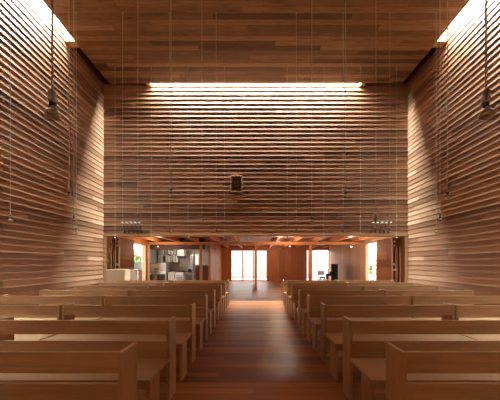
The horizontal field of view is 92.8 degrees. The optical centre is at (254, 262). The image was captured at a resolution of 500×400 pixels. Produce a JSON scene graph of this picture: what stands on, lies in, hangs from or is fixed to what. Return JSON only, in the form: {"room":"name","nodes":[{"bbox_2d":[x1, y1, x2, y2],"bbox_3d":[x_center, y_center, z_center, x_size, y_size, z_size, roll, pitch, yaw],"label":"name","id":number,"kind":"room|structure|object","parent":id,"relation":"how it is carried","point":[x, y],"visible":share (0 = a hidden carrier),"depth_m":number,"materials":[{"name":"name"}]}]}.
{"room":"house of worship","nodes":[
{"label":"house of worship","id":0,"kind":"room"},
{"bbox_2d":[0,0,103,304],"bbox_3d":[-5.582,-2.695,2.025,0.247,8.150,13.250,0,0,0],"label":"wall","id":1,"kind":"structure","parent":0,"point":[41,248],"depth_m":6.22,"materials":[{"name":"brown wood"}]},
{"bbox_2d":[103,236,110,282],"bbox_3d":[-5.450,0.210,8.725,0.210,2.340,0.250,0,0,0],"label":"door frame","id":2,"kind":"structure","parent":1,"relation":"attached to","point":[106,239],"depth_m":8.60,"materials":[{"name":"brown wood"}]},
{"bbox_2d":[111,238,133,279],"bbox_3d":[-5.157,0.220,9.312,0.352,2.300,1.080,0,0,0],"label":"wall","id":3,"kind":"structure","parent":1,"relation":"attached to","point":[122,249],"depth_m":8.99,"materials":[{"name":"brown wood"}]},
{"bbox_2d":[111,237,147,279],"bbox_3d":[-5.605,0.055,10.575,0.200,2.650,3.450,0,0,0],"label":"wall","id":4,"kind":"structure","parent":0,"point":[136,240],"depth_m":12.12,"materials":[{"name":"red wood"}]},
{"bbox_2d":[134,243,145,279],"bbox_3d":[-5.565,0.230,11.475,0.100,2.300,1.290,0,0,0],"label":"window","id":5,"kind":"structure","parent":4,"relation":"in","point":[144,245],"depth_m":12.05,"materials":[{"name":"brown wood"}]},
{"bbox_2d":[134,249,141,261],"bbox_3d":[-9.955,0.200,19.000,3.600,2.600,3.600,0,0,0],"label":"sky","id":6,"kind":"structure","parent":0,"point":[138,253],"depth_m":18.09,"materials":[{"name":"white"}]},
{"bbox_2d":[150,241,207,279],"bbox_3d":[-4.180,0.055,13.275,3.210,2.650,2.150,0,0,0],"label":"wall","id":7,"kind":"structure","parent":0,"point":[184,263],"depth_m":14.20,"materials":[{"name":"paint"}]},
{"bbox_2d":[148,238,204,248],"bbox_3d":[-4.145,-0.985,12.450,3.100,0.570,0.060,0,0,0],"label":"trim","id":8,"kind":"structure","parent":7,"relation":"attached to","point":[162,239],"depth_m":12.42,"materials":[{"name":"brown wood"}]},
{"bbox_2d":[208,240,221,279],"bbox_3d":[-2.515,0.055,15.600,0.120,2.650,4.600,0,0,0],"label":"wall","id":9,"kind":"structure","parent":0,"point":[214,251],"depth_m":14.61,"materials":[{"name":"red wood"}]},
{"bbox_2d":[103,83,407,233],"bbox_3d":[0.045,-4.020,8.736,11.400,6.000,0.227,0,0,0],"label":"wall","id":10,"kind":"structure","parent":0,"point":[260,118],"depth_m":8.63,"materials":[{"name":"brown wood"}]},
{"bbox_2d":[230,175,241,191],"bbox_3d":[-0.655,-2.850,8.615,0.430,0.600,0.070,0,0,0],"label":"box","id":11,"kind":"object","parent":10,"relation":"attached to","point":[239,179],"visible":1,"depth_m":8.60,"materials":[{"name":"brown wood"}]},
{"bbox_2d":[103,234,407,236],"bbox_3d":[0.045,-0.990,8.717,11.000,0.060,0.265,0,0,0],"label":"lintel","id":12,"kind":"object","parent":10,"relation":"attached to","point":[109,235],"visible":0.86,"depth_m":8.59,"materials":[{"name":"brown wood"}]},
{"bbox_2d":[64,29,446,86],"bbox_3d":[0.045,-6.697,3.425,11.040,0.645,10.450,0,0,0],"label":"trim","id":13,"kind":"structure","parent":10,"relation":"attached to","point":[442,40],"depth_m":6.87,"materials":[{"name":"brown wood"}]},
{"bbox_2d":[73,47,438,83],"bbox_3d":[0.045,-6.575,7.855,11.040,0.170,1.610,0,0,0],"label":"trim","id":14,"kind":"structure","parent":10,"relation":"attached to","point":[80,52],"depth_m":8.01,"materials":[{"name":"brown wood"}]},
{"bbox_2d":[42,0,469,82],"bbox_3d":[0.045,-6.565,1.920,10.400,0.390,13.040,0,0,0],"label":"ceiling","id":15,"kind":"structure","parent":0,"point":[254,40],"depth_m":6.70,"materials":[{"name":"brown wood"}]},
{"bbox_2d":[8,0,12,220],"bbox_3d":[-4.532,-3.569,4.420,0.061,5.603,0.061,0,0,0],"label":"pendant lamp","id":16,"kind":"object","parent":15,"relation":"hanging from","point":[10,214],"visible":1,"depth_m":4.42,"materials":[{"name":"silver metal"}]},
{"bbox_2d":[44,0,60,120],"bbox_3d":[-0.952,-3.524,1.124,0.061,5.693,0.061,0,0,0],"label":"pendant lamp","id":17,"kind":"object","parent":15,"relation":"hanging from","point":[52,113],"visible":1,"depth_m":1.12,"materials":[{"name":"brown metal"}]},
{"bbox_2d":[47,88,56,106],"bbox_3d":[-0.955,-0.778,1.124,0.035,0.084,0.034,0,0,0],"label":"socket","id":18,"kind":"object","parent":17,"relation":"attached to","point":[51,93],"depth_m":1.11,"materials":[{"name":"metal"}]},
{"bbox_2d":[66,0,72,198],"bbox_3d":[-2.162,-3.559,2.780,0.061,5.623,0.061,0,0,0],"label":"pendant lamp","id":19,"kind":"object","parent":15,"relation":"hanging from","point":[69,196],"visible":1,"depth_m":2.78,"materials":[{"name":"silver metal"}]},
{"bbox_2d":[75,12,77,232],"bbox_3d":[-4.532,-3.569,6.060,0.061,5.603,0.061,0,0,0],"label":"pendant lamp","id":20,"kind":"object","parent":15,"relation":"hanging from","point":[76,231],"visible":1,"depth_m":6.06,"materials":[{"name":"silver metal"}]},
{"bbox_2d":[168,12,170,232],"bbox_3d":[-2.162,-3.569,6.060,0.061,5.603,0.061,0,0,0],"label":"pendant lamp","id":21,"kind":"object","parent":15,"relation":"hanging from","point":[169,231],"visible":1,"depth_m":6.06,"materials":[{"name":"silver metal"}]},
{"bbox_2d":[168,187,173,198],"bbox_3d":[-0.972,-3.559,2.780,0.061,5.623,0.061,0,0,0],"label":"pendant lamp","id":22,"kind":"object","parent":15,"relation":"hanging from","point":[170,196],"visible":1,"depth_m":2.77,"materials":[{"name":"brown metal"}]},
{"bbox_2d":[224,66,224,237],"bbox_3d":[-0.972,-3.579,7.740,0.061,5.583,0.061,0,0,0],"label":"pendant lamp","id":23,"kind":"object","parent":15,"relation":"hanging from","point":[224,66],"visible":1,"depth_m":7.74,"materials":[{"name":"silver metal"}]},
{"bbox_2d":[295,12,297,232],"bbox_3d":[1.068,-3.569,6.060,0.061,5.603,0.061,0,0,0],"label":"pendant lamp","id":24,"kind":"object","parent":15,"relation":"hanging from","point":[296,231],"visible":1,"depth_m":6.06,"materials":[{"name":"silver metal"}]},
{"bbox_2d":[343,0,348,198],"bbox_3d":[1.068,-3.559,2.780,0.061,5.623,0.061,0,0,0],"label":"pendant lamp","id":25,"kind":"object","parent":15,"relation":"hanging from","point":[345,196],"visible":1,"depth_m":2.78,"materials":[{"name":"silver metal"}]},
{"bbox_2d":[360,66,360,237],"bbox_3d":[3.448,-3.579,7.740,0.061,5.583,0.061,0,0,0],"label":"pendant lamp","id":26,"kind":"object","parent":15,"relation":"hanging from","point":[360,66],"visible":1,"depth_m":7.74,"materials":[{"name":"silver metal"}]},
{"bbox_2d":[444,0,450,198],"bbox_3d":[2.258,-3.559,2.780,0.061,5.623,0.061,0,0,0],"label":"pendant lamp","id":27,"kind":"object","parent":15,"relation":"hanging from","point":[448,196],"visible":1,"depth_m":2.78,"materials":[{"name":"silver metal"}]},
{"bbox_2d":[478,0,495,120],"bbox_3d":[1.096,-3.524,1.124,0.061,5.693,0.061,0,0,0],"label":"pendant lamp","id":28,"kind":"object","parent":15,"relation":"hanging from","point":[488,112],"visible":1,"depth_m":1.12,"materials":[{"name":"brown metal"}]},
{"bbox_2d":[481,88,490,107],"bbox_3d":[1.093,-0.778,1.124,0.035,0.084,0.034,0,0,0],"label":"socket","id":29,"kind":"object","parent":28,"relation":"attached to","point":[485,94],"depth_m":1.11,"materials":[{"name":"metal"}]},
{"bbox_2d":[158,237,353,245],"bbox_3d":[0.045,-1.330,13.475,12.000,0.120,9.250,0,0,0],"label":"ceiling","id":30,"kind":"structure","parent":0,"point":[226,239],"depth_m":13.03,"materials":[{"name":"brown wood"}]},
{"bbox_2d":[137,237,160,241],"bbox_3d":[-4.935,-1.170,13.390,0.100,0.200,8.980,0,0,0],"label":"joist","id":31,"kind":"object","parent":30,"relation":"attached to","point":[156,239],"visible":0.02,"depth_m":11.49,"materials":[{"name":"brown wood"}]},
{"bbox_2d":[161,237,179,241],"bbox_3d":[-3.935,-1.170,13.390,0.100,0.200,8.980,0,0,0],"label":"joist","id":32,"kind":"object","parent":30,"relation":"attached to","point":[176,239],"visible":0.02,"depth_m":11.42,"materials":[{"name":"brown wood"}]},
{"bbox_2d":[177,249,186,257],"bbox_3d":[-4.135,-0.785,13.550,0.400,0.970,0.500,0,0,0],"label":"range hood","id":33,"kind":"object","parent":30,"relation":"attached to","point":[181,253],"visible":0.79,"depth_m":13.35,"materials":[{"name":"white metal"}]},
{"bbox_2d":[184,237,205,241],"bbox_3d":[-2.935,-1.170,13.390,0.100,0.200,8.980,0,0,0],"label":"joist","id":34,"kind":"object","parent":30,"relation":"attached to","point":[195,239],"visible":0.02,"depth_m":11.44,"materials":[{"name":"brown wood"}]},
{"bbox_2d":[208,237,228,247],"bbox_3d":[-1.935,-1.170,13.390,0.100,0.200,8.980,0,0,0],"label":"joist","id":35,"kind":"object","parent":30,"relation":"attached to","point":[215,239],"visible":0.5,"depth_m":12.13,"materials":[{"name":"brown wood"}]},
{"bbox_2d":[231,237,242,247],"bbox_3d":[-0.935,-1.170,13.390,0.100,0.200,8.980,0,0,0],"label":"joist","id":36,"kind":"object","parent":30,"relation":"attached to","point":[235,239],"visible":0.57,"depth_m":11.86,"materials":[{"name":"brown wood"}]},
{"bbox_2d":[268,237,280,247],"bbox_3d":[1.065,-1.170,13.390,0.100,0.200,8.980,0,0,0],"label":"joist","id":37,"kind":"object","parent":30,"relation":"attached to","point":[275,239],"visible":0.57,"depth_m":12.01,"materials":[{"name":"brown wood"}]},
{"bbox_2d":[281,237,303,247],"bbox_3d":[2.065,-1.170,13.390,0.100,0.200,8.980,0,0,0],"label":"joist","id":38,"kind":"object","parent":30,"relation":"attached to","point":[294,239],"visible":0.5,"depth_m":12.15,"materials":[{"name":"brown wood"}]},
{"bbox_2d":[295,237,327,247],"bbox_3d":[3.065,-1.170,13.390,0.100,0.200,8.980,0,0,0],"label":"joist","id":39,"kind":"object","parent":30,"relation":"attached to","point":[314,239],"visible":0.5,"depth_m":12.16,"materials":[{"name":"brown wood"}]},
{"bbox_2d":[308,237,350,247],"bbox_3d":[4.065,-1.170,13.390,0.100,0.200,8.980,0,0,0],"label":"joist","id":40,"kind":"object","parent":30,"relation":"attached to","point":[334,239],"visible":0.36,"depth_m":12.01,"materials":[{"name":"brown wood"}]},
{"bbox_2d":[321,237,374,247],"bbox_3d":[5.065,-1.170,13.390,0.100,0.200,8.980,0,0,0],"label":"joist","id":41,"kind":"object","parent":30,"relation":"attached to","point":[354,239],"visible":0.5,"depth_m":12.18,"materials":[{"name":"brown wood"}]},
{"bbox_2d":[137,281,385,399],"bbox_3d":[0.045,1.455,6.600,12.000,0.150,22.800,0,0,0],"label":"floor","id":42,"kind":"structure","parent":0,"point":[256,350],"depth_m":3.33,"materials":[{"name":"brown wood"}]},
{"bbox_2d":[0,303,68,339],"bbox_3d":[-3.574,0.978,3.103,1.843,0.805,0.635,0,0,0],"label":"bench","id":43,"kind":"object","parent":42,"relation":"on","point":[4,309],"visible":0.31,"depth_m":3.24,"materials":[{"name":"brown wood"}]},
{"bbox_2d":[0,294,107,319],"bbox_3d":[-3.574,0.978,4.003,1.843,0.805,0.635,0,0,0],"label":"bench","id":44,"kind":"object","parent":42,"relation":"on","point":[4,299],"visible":0.32,"depth_m":4.14,"materials":[{"name":"brown wood"}]},
{"bbox_2d":[0,342,136,399],"bbox_3d":[-1.730,0.978,1.403,1.767,0.805,0.635,0,0,0],"label":"bench","id":45,"kind":"object","parent":42,"relation":"on","point":[123,362],"visible":1,"depth_m":1.54,"materials":[{"name":"brown wood"}]},
{"bbox_2d":[39,289,131,304],"bbox_3d":[-3.574,0.978,4.843,1.843,0.805,0.635,0,0,0],"label":"bench","id":46,"kind":"object","parent":42,"relation":"on","point":[46,292],"visible":0.18,"depth_m":4.98,"materials":[{"name":"brown wood"}]},
{"bbox_2d":[0,316,175,399],"bbox_3d":[-1.730,0.978,2.243,1.767,0.805,0.635,0,0,0],"label":"bench","id":47,"kind":"object","parent":42,"relation":"on","point":[152,355],"visible":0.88,"depth_m":2.38,"materials":[{"name":"brown wood"}]},
{"bbox_2d":[75,285,150,289],"bbox_3d":[-3.574,0.978,5.832,1.843,0.805,0.635,0,0,0],"label":"bench","id":48,"kind":"object","parent":42,"relation":"on","point":[77,287],"visible":0.18,"depth_m":5.97,"materials":[{"name":"brown wood"}]},
{"bbox_2d":[106,269,130,282],"bbox_3d":[-4.765,0.807,8.346,0.660,1.145,0.388,0,0,0],"label":"base cabinet","id":49,"kind":"object","parent":42,"relation":"on","point":[112,275],"visible":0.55,"depth_m":8.15,"materials":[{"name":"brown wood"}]},
{"bbox_2d":[43,303,195,379],"bbox_3d":[-1.730,0.978,3.103,1.767,0.805,0.635,0,0,0],"label":"bench","id":50,"kind":"object","parent":42,"relation":"on","point":[185,329],"visible":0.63,"depth_m":3.24,"materials":[{"name":"brown wood"}]},
{"bbox_2d":[99,282,164,285],"bbox_3d":[-3.574,0.978,6.763,1.843,0.805,0.635,0,0,0],"label":"bench","id":51,"kind":"object","parent":42,"relation":"on","point":[100,283],"visible":0.19,"depth_m":6.90,"materials":[{"name":"brown wood"}]},
{"bbox_2d":[131,269,141,279],"bbox_3d":[-4.320,0.815,8.720,0.250,1.130,0.370,0,0,0],"label":"base cabinet","id":52,"kind":"object","parent":42,"relation":"on","point":[136,274],"visible":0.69,"depth_m":8.54,"materials":[{"name":"beige wood"}]},
{"bbox_2d":[117,280,174,282],"bbox_3d":[-3.574,0.978,7.652,1.843,0.805,0.635,0,0,0],"label":"bench","id":53,"kind":"object","parent":42,"relation":"on","point":[118,281],"visible":0.17,"depth_m":7.79,"materials":[{"name":"brown wood"}]},
{"bbox_2d":[147,245,149,279],"bbox_3d":[-5.445,0.225,12.250,0.100,2.310,0.120,0,0,0],"label":"timber post","id":54,"kind":"object","parent":42,"relation":"on","point":[148,246],"visible":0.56,"depth_m":12.19,"materials":[{"name":"brown wood"}]},
{"bbox_2d":[98,294,207,351],"bbox_3d":[-1.730,0.978,4.003,1.767,0.805,0.635,0,0,0],"label":"bench","id":55,"kind":"object","parent":42,"relation":"on","point":[201,312],"visible":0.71,"depth_m":4.14,"materials":[{"name":"brown wood"}]},
{"bbox_2d":[150,274,159,279],"bbox_3d":[-5.295,1.005,12.600,0.420,0.750,0.380,0,0,0],"label":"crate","id":56,"kind":"object","parent":42,"relation":"on","point":[152,276],"visible":0.33,"depth_m":12.42,"materials":[{"name":"brown wood"}]},
{"bbox_2d":[150,272,167,279],"bbox_3d":[-5.215,0.943,13.150,0.880,0.875,0.600,0,0,0],"label":"countertop","id":57,"kind":"structure","parent":42,"relation":"on","point":[150,272],"depth_m":12.86,"materials":[{"name":"metal"}]},
{"bbox_2d":[150,263,169,271],"bbox_3d":[-5.215,0.259,13.115,0.860,0.490,0.590,0,0,0],"label":"oven","id":58,"kind":"object","parent":57,"relation":"on","point":[154,267],"visible":1,"depth_m":12.88,"materials":[{"name":"metal"}]},
{"bbox_2d":[168,272,174,279],"bbox_3d":[-4.525,0.945,13.145,0.360,0.870,0.430,0,0,0],"label":"crate","id":59,"kind":"object","parent":42,"relation":"on","point":[171,275],"visible":0.44,"depth_m":12.93,"materials":[{"name":"grey plastic"}]},
{"bbox_2d":[129,289,214,334],"bbox_3d":[-1.730,0.978,4.843,1.767,0.805,0.635,0,0,0],"label":"bench","id":60,"kind":"object","parent":42,"relation":"on","point":[211,293],"visible":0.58,"depth_m":4.98,"materials":[{"name":"brown wood"}]},
{"bbox_2d":[175,271,185,279],"bbox_3d":[-4.075,0.912,13.144,0.440,0.935,0.612,0,0,0],"label":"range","id":61,"kind":"object","parent":42,"relation":"on","point":[179,275],"visible":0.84,"depth_m":12.89,"materials":[{"name":"white metal"}]},
{"bbox_2d":[150,285,221,321],"bbox_3d":[-1.730,0.978,5.832,1.767,0.805,0.635,0,0,0],"label":"bench","id":62,"kind":"object","parent":42,"relation":"on","point":[218,297],"visible":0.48,"depth_m":5.97,"materials":[{"name":"brown wood"}]},
{"bbox_2d":[164,282,225,313],"bbox_3d":[-1.730,0.978,6.763,1.767,0.805,0.635,0,0,0],"label":"bench","id":63,"kind":"object","parent":42,"relation":"on","point":[165,283],"visible":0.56,"depth_m":6.90,"materials":[{"name":"brown wood"}]},
{"bbox_2d":[200,245,201,279],"bbox_3d":[-2.755,0.225,12.250,0.120,2.310,0.120,0,0,0],"label":"timber post","id":64,"kind":"object","parent":42,"relation":"on","point":[200,245],"visible":0.56,"depth_m":12.19,"materials":[{"name":"red wood"}]},
{"bbox_2d":[175,280,228,306],"bbox_3d":[-1.730,0.978,7.652,1.767,0.805,0.635,0,0,0],"label":"bench","id":65,"kind":"object","parent":42,"relation":"on","point":[176,281],"visible":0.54,"depth_m":7.79,"materials":[{"name":"brown wood"}]},
{"bbox_2d":[196,265,207,279],"bbox_3d":[-2.935,0.765,13.541,0.680,1.230,0.518,0,0,0],"label":"cabinet","id":66,"kind":"object","parent":42,"relation":"on","point":[204,267],"visible":0.45,"depth_m":13.28,"materials":[{"name":"brown wood"}]},
{"bbox_2d":[255,245,256,289],"bbox_3d":[0.065,0.225,12.250,0.120,2.310,0.120,0,0,0],"label":"timber post","id":67,"kind":"object","parent":42,"relation":"on","point":[255,245],"visible":1,"depth_m":12.19,"materials":[{"name":"red wood"}]},
{"bbox_2d":[147,242,363,244],"bbox_3d":[0.045,-1.000,12.250,11.100,0.140,0.120,0,0,0],"label":"cross beam","id":68,"kind":"structure","parent":67,"relation":"on","point":[148,243],"depth_m":12.19,"materials":[{"name":"brown wood"}]},
{"bbox_2d":[283,280,337,306],"bbox_3d":[1.831,0.978,7.652,1.767,0.805,0.635,0,0,0],"label":"bench","id":69,"kind":"object","parent":42,"relation":"on","point":[284,281],"visible":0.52,"depth_m":7.79,"materials":[{"name":"brown wood"}]},
{"bbox_2d":[309,245,311,279],"bbox_3d":[2.895,0.225,12.250,0.120,2.310,0.120,0,0,0],"label":"timber post","id":70,"kind":"object","parent":42,"relation":"on","point":[310,246],"visible":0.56,"depth_m":12.19,"materials":[{"name":"red wood"}]},
{"bbox_2d":[286,282,347,313],"bbox_3d":[1.831,0.978,6.763,1.767,0.805,0.635,0,0,0],"label":"bench","id":71,"kind":"object","parent":42,"relation":"on","point":[288,292],"visible":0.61,"depth_m":6.90,"materials":[{"name":"brown wood"}]},
{"bbox_2d":[318,271,327,279],"bbox_3d":[3.825,0.920,13.300,0.400,0.920,0.400,0,0,-17],"label":"metal chair","id":72,"kind":"object","parent":42,"relation":"on","point":[319,272],"visible":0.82,"depth_m":13.43,"materials":[{"name":"white metal"}]},
{"bbox_2d":[291,285,362,321],"bbox_3d":[1.831,0.978,5.832,1.767,0.805,0.635,0,0,0],"label":"bench","id":73,"kind":"object","parent":42,"relation":"on","point":[294,297],"visible":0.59,"depth_m":5.97,"materials":[{"name":"brown wood"}]},
{"bbox_2d":[326,264,337,279],"bbox_3d":[4.622,0.728,14.187,0.685,1.305,1.500,0,0,19],"label":"upright piano","id":74,"kind":"object","parent":42,"relation":"on","point":[333,273],"visible":0.52,"depth_m":13.46,"materials":[{"name":"black paint"}]},
{"bbox_2d":[298,289,383,334],"bbox_3d":[1.831,0.978,4.843,1.767,0.805,0.635,0,0,0],"label":"bench","id":75,"kind":"object","parent":42,"relation":"on","point":[302,304],"visible":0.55,"depth_m":4.98,"materials":[{"name":"brown wood"}]},
{"bbox_2d":[307,294,416,351],"bbox_3d":[1.831,0.978,4.003,1.767,0.805,0.635,0,0,0],"label":"bench","id":76,"kind":"object","parent":42,"relation":"on","point":[313,313],"visible":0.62,"depth_m":4.14,"materials":[{"name":"brown wood"}]},
{"bbox_2d":[338,280,394,282],"bbox_3d":[3.663,0.978,7.652,1.843,0.805,0.635,0,0,0],"label":"bench","id":77,"kind":"object","parent":42,"relation":"on","point":[339,281],"visible":0.19,"depth_m":7.79,"materials":[{"name":"brown wood"}]},
{"bbox_2d":[348,282,412,285],"bbox_3d":[3.663,0.978,6.763,1.843,0.805,0.635,0,0,0],"label":"bench","id":78,"kind":"object","parent":42,"relation":"on","point":[349,283],"visible":0.18,"depth_m":6.90,"materials":[{"name":"brown wood"}]},
{"bbox_2d":[321,303,473,379],"bbox_3d":[1.831,0.978,3.103,1.767,0.805,0.635,0,0,0],"label":"bench","id":79,"kind":"object","parent":42,"relation":"on","point":[332,330],"visible":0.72,"depth_m":3.24,"materials":[{"name":"brown wood"}]},
{"bbox_2d":[362,285,437,289],"bbox_3d":[3.663,0.978,5.832,1.843,0.805,0.635,0,0,0],"label":"bench","id":80,"kind":"object","parent":42,"relation":"on","point":[432,287],"visible":0.16,"depth_m":5.97,"materials":[{"name":"brown wood"}]},
{"bbox_2d":[343,316,499,399],"bbox_3d":[1.831,0.978,2.243,1.767,0.805,0.635,0,0,0],"label":"bench","id":81,"kind":"object","parent":42,"relation":"on","point":[368,356],"visible":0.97,"depth_m":2.38,"materials":[{"name":"brown wood"}]},
{"bbox_2d":[381,289,473,304],"bbox_3d":[3.663,0.978,4.843,1.843,0.805,0.635,0,0,0],"label":"bench","id":82,"kind":"object","parent":42,"relation":"on","point":[466,292],"visible":0.17,"depth_m":4.98,"materials":[{"name":"brown wood"}]},
{"bbox_2d":[386,342,499,399],"bbox_3d":[1.831,0.978,1.403,1.767,0.805,0.635,0,0,0],"label":"bench","id":83,"kind":"object","parent":42,"relation":"on","point":[399,362],"visible":1,"depth_m":1.54,"materials":[{"name":"brown wood"}]},
{"bbox_2d":[406,294,499,319],"bbox_3d":[3.663,0.978,4.003,1.843,0.805,0.635,0,0,0],"label":"bench","id":84,"kind":"object","parent":42,"relation":"on","point":[414,299],"visible":0.27,"depth_m":4.14,"materials":[{"name":"brown wood"}]},
{"bbox_2d":[447,303,499,339],"bbox_3d":[3.663,0.978,3.103,1.843,0.805,0.635,0,0,0],"label":"bench","id":85,"kind":"object","parent":42,"relation":"on","point":[459,309],"visible":0.23,"depth_m":3.24,"materials":[{"name":"brown wood"}]},
{"bbox_2d":[222,246,328,280],"bbox_3d":[1.510,0.055,17.975,8.170,2.650,0.150,0,0,0],"label":"wall","id":86,"kind":"structure","parent":0,"point":[289,262],"depth_m":17.90,"materials":[{"name":"red wood"}]},
{"bbox_2d":[231,250,266,280],"bbox_3d":[-0.410,0.210,17.930,2.750,2.340,0.100,0,0,0],"label":"window","id":87,"kind":"structure","parent":86,"relation":"in","point":[231,250],"depth_m":17.89,"materials":[{"name":"wood"}]},
{"bbox_2d":[306,250,328,279],"bbox_3d":[4.735,0.200,17.930,1.720,2.360,0.100,0,0,0],"label":"window","id":88,"kind":"structure","parent":86,"relation":"in","point":[306,250],"depth_m":17.88,"materials":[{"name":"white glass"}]},
{"bbox_2d":[329,237,400,279],"bbox_3d":[5.695,0.055,13.425,0.200,2.650,9.150,0,0,0],"label":"wall","id":89,"kind":"structure","parent":0,"point":[350,260],"depth_m":13.87,"materials":[{"name":"brown wood"}]},
{"bbox_2d":[365,241,376,279],"bbox_3d":[5.655,0.200,11.490,0.100,2.360,1.180,0,0,0],"label":"window","id":90,"kind":"structure","parent":89,"relation":"in","point":[366,244],"depth_m":12.01,"materials":[{"name":"brown wood"}]},
{"bbox_2d":[407,0,499,304],"bbox_3d":[5.671,-2.695,2.025,0.247,8.150,13.250,0,0,0],"label":"wall","id":91,"kind":"structure","parent":0,"point":[464,252],"depth_m":6.49,"materials":[{"name":"brown wood"}]},
{"bbox_2d":[377,238,400,282],"bbox_3d":[5.247,0.220,9.312,0.352,2.300,1.080,0,0,0],"label":"wall","id":92,"kind":"structure","parent":91,"relation":"attached to","point":[389,249],"depth_m":8.95,"materials":[{"name":"brown wood"}]},
{"bbox_2d":[401,236,408,282],"bbox_3d":[5.540,0.210,8.725,0.210,2.340,0.250,0,0,0],"label":"door frame","id":93,"kind":"structure","parent":91,"relation":"attached to","point":[404,240],"depth_m":8.62,"materials":[{"name":"brown wood"}]},
{"label":"outside","id":94,"kind":"structure","parent":0,"visible":0},
{"bbox_2d":[232,269,375,279],"bbox_3d":[0.045,1.590,25.000,80.000,0.180,70.000,0,0,0],"label":"ground","id":95,"kind":"structure","parent":94,"point":[324,270],"depth_m":22.60,"materials":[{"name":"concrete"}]},
{"bbox_2d":[134,262,141,268],"bbox_3d":[-6.855,0.740,14.000,0.080,1.520,5.000,0,0,0],"label":"fence","id":96,"kind":"object","parent":95,"relation":"on","point":[137,265],"visible":0.07,"depth_m":13.92,"materials":[{"name":"white"}]},
{"bbox_2d":[134,255,141,261],"bbox_3d":[-7.790,0.475,15.592,1.474,2.050,1.482,0,0,0],"label":"shrub","id":97,"kind":"object","parent":95,"relation":"on","point":[135,258],"visible":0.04,"depth_m":15.64,"materials":[{"name":"green plant"}]},
{"bbox_2d":[232,264,261,279],"bbox_3d":[-0.905,0.825,20.200,3.150,1.350,0.050,0,0,0],"label":"railing","id":98,"kind":"object","parent":95,"relation":"on","point":[243,264],"visible":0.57,"depth_m":20.19,"materials":[{"name":"metal"}]},
{"bbox_2d":[195,250,316,277],"bbox_3d":[0.045,0.065,23.100,12.000,2.870,0.200,0,0,0],"label":"wall","id":99,"kind":"structure","parent":95,"relation":"on","point":[236,255],"depth_m":23.00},
{"bbox_2d":[369,252,375,279],"bbox_3d":[7.447,0.391,15.167,1.048,2.218,1.024,0,0,0],"label":"shrub","id":100,"kind":"object","parent":95,"relation":"on","point":[371,272],"visible":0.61,"depth_m":15.13,"materials":[{"name":"green plant"}]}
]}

